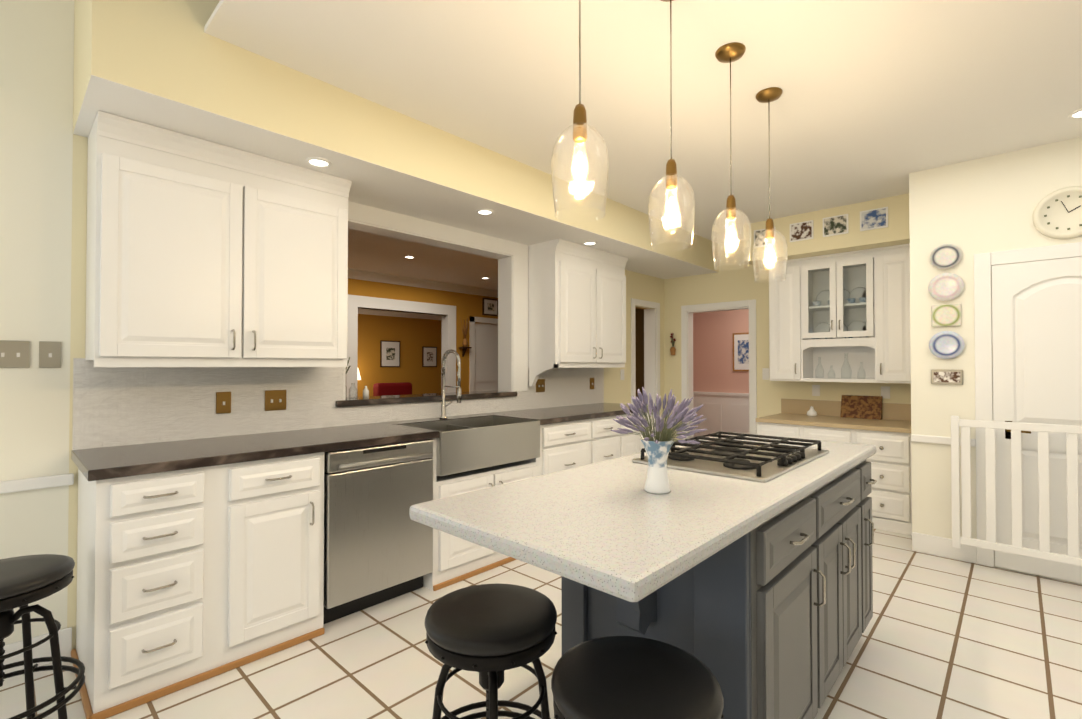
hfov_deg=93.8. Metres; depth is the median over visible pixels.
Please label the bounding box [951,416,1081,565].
gate
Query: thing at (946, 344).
wall plate
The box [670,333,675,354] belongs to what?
posy
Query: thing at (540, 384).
light switch
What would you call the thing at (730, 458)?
cooktop
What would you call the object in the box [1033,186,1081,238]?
wall clock
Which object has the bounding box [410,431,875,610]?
island countertop
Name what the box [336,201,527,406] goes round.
trim
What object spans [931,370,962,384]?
wall plaque
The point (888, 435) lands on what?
base cabinet
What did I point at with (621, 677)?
stool
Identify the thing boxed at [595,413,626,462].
base cabinet
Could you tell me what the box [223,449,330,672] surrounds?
base cabinet
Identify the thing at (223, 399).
light switch
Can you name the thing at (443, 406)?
faucet
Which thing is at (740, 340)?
framed picture
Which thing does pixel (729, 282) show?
wall
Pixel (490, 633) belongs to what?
stool
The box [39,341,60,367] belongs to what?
light switch
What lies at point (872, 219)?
framed picture
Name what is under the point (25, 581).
stool
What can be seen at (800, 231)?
framed picture
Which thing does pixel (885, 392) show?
outlet
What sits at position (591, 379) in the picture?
outlet
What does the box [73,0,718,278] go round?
soffit
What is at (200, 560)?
base cabinet
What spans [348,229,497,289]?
ceiling
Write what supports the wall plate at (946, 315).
attached to the wall at (969, 209)
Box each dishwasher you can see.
[331,437,438,620]
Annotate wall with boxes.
[0,0,664,648]
[348,278,497,396]
[635,240,910,439]
[693,309,748,439]
[743,193,909,269]
[909,137,1081,584]
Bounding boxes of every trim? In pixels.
[0,298,756,673]
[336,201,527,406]
[346,269,497,396]
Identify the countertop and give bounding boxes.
[71,422,438,480]
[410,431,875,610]
[479,403,656,424]
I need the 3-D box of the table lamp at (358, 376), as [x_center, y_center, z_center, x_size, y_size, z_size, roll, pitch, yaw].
[-3.670,0.789,9.867,0.500,1.260,0.500,-1,-1,43]
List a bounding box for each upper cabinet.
[85,110,351,366]
[528,239,627,385]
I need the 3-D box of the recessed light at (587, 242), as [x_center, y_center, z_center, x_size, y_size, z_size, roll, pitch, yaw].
[0.414,-0.986,4.303,0.119,0.010,0.119,0,-1,34]
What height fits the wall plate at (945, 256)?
0.170 m
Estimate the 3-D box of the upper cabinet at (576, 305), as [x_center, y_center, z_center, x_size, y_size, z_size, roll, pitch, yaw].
[0.368,-0.376,4.630,0.387,1.218,1.015,-1,-1,43]
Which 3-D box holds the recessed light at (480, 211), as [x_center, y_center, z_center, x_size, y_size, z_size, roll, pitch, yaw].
[-0.379,-0.996,3.429,0.119,0.010,0.119,0,-1,34]
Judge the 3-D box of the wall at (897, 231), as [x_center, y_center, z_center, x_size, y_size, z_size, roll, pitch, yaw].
[2.652,-1.571,4.644,1.368,1.250,0.568,-1,-1,43]
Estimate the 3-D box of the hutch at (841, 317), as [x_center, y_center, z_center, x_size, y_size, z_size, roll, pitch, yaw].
[2.750,-0.370,4.644,1.170,1.148,0.407,-1,-1,43]
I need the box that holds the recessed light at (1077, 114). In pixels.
[1068,108,1081,118]
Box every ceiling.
[204,0,1081,243]
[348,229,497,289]
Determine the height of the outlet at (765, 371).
0.120 m
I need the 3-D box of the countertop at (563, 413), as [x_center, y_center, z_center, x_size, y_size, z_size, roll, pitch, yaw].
[0.315,0.450,4.357,0.644,0.040,1.649,-1,-1,43]
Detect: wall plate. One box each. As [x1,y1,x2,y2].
[928,273,963,300]
[929,331,964,358]
[930,244,961,268]
[931,304,961,326]
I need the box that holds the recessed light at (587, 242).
[583,241,596,244]
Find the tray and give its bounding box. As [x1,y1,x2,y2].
[840,395,882,419]
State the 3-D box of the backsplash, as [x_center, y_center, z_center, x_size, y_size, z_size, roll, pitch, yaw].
[-0.731,0.235,3.730,0.011,0.445,4.000,-1,-1,43]
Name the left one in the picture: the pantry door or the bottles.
the bottles
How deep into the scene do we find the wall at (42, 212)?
2.21 m
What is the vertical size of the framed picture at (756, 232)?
0.164 m
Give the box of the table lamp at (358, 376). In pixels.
[357,368,360,379]
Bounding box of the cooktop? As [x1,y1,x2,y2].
[632,431,828,481]
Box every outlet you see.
[590,378,593,388]
[620,369,623,379]
[762,368,768,379]
[812,385,819,395]
[881,386,889,398]
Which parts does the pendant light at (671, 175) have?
glass, bulb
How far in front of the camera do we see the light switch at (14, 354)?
2.14 m
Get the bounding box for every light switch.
[0,340,29,367]
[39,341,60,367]
[216,392,230,413]
[265,390,285,410]
[536,379,544,391]
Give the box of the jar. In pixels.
[807,406,816,416]
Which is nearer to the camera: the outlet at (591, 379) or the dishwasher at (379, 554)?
the dishwasher at (379, 554)
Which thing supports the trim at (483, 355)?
attached to the wall at (413, 336)
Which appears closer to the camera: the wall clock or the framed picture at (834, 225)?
the wall clock
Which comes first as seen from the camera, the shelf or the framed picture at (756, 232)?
the framed picture at (756, 232)
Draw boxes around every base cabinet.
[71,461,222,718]
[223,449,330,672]
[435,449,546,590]
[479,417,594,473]
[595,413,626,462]
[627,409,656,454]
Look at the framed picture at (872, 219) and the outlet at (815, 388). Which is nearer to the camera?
the framed picture at (872, 219)
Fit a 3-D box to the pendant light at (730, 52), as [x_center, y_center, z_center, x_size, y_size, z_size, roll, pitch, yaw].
[0.821,-0.867,2.192,0.162,0.940,0.162,-1,-1,43]
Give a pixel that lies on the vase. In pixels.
(657, 445)
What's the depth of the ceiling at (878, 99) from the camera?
2.42 m
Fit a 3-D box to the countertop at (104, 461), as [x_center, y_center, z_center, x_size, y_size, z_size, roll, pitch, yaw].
[-1.340,0.428,2.592,0.644,0.040,1.519,-1,-1,43]
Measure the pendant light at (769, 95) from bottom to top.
0.940 m
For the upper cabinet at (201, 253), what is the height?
1.048 m
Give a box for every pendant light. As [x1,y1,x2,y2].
[551,0,608,220]
[648,0,694,250]
[711,42,750,269]
[752,87,787,281]
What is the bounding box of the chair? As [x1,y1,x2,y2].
[373,382,411,395]
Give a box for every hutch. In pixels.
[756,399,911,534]
[767,243,910,383]
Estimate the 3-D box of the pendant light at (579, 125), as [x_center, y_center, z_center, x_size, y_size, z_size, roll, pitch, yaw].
[0.110,-0.876,1.433,0.162,0.940,0.162,-1,-1,43]
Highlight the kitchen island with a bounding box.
[561,451,876,718]
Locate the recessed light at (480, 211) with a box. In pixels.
[476,209,493,214]
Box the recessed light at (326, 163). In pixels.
[306,157,330,167]
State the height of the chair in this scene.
0.950 m
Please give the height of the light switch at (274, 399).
0.115 m
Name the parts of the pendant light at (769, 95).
bulb, glass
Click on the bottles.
(365, 392)
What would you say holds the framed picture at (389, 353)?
attached to the wall at (413, 336)
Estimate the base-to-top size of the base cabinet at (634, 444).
0.880 m
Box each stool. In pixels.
[0,554,84,718]
[424,583,556,718]
[551,636,723,718]
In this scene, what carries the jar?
on the base cabinet at (888, 435)
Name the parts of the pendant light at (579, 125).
glass, bulb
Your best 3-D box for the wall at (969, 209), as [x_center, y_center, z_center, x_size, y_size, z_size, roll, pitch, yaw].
[4.441,-0.455,1.931,4.930,3.550,0.100,-1,-1,43]
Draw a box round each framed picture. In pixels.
[380,340,399,366]
[422,346,436,366]
[482,298,497,315]
[733,332,748,370]
[754,227,775,247]
[790,220,813,241]
[823,214,848,236]
[860,207,887,230]
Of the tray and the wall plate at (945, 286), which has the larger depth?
the tray
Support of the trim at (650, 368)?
attached to the wall at (42, 212)
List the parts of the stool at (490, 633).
seat, frame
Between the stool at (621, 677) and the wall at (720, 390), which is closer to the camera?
the stool at (621, 677)
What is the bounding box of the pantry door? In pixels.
[992,257,1081,582]
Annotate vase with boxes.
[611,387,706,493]
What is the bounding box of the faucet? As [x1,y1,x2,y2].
[439,349,460,418]
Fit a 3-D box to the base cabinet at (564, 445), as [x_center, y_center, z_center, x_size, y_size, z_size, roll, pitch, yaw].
[-0.035,0.906,3.988,0.655,0.880,0.591,-1,-1,43]
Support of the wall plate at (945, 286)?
attached to the wall at (969, 209)
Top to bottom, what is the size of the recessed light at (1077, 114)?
0.010 m
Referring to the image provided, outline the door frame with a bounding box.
[911,242,1081,566]
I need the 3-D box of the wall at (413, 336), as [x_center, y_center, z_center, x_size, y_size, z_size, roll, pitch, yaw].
[-1.810,0.000,6.802,0.120,2.760,10.500,-1,-1,43]
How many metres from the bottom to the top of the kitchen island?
0.880 m
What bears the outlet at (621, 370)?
attached to the wall at (42, 212)
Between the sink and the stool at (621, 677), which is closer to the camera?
the stool at (621, 677)
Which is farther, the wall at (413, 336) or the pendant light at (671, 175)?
the wall at (413, 336)
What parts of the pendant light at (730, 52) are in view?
glass, bulb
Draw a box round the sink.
[402,416,539,475]
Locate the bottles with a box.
[346,357,368,398]
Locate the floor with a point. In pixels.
(944, 638)
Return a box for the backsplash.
[72,358,603,449]
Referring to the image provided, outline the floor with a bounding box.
[0,529,1081,718]
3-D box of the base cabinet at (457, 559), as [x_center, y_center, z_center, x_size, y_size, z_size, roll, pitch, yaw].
[-0.534,1.029,3.442,0.671,0.620,0.885,-1,-1,43]
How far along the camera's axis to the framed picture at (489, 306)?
7.79 m
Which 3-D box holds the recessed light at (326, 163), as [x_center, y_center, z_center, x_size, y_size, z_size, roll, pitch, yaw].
[-1.137,-1.007,2.591,0.119,0.010,0.119,0,-1,34]
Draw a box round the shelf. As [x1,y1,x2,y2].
[459,317,471,356]
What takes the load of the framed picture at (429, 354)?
attached to the wall at (413, 336)
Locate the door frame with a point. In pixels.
(931, 544)

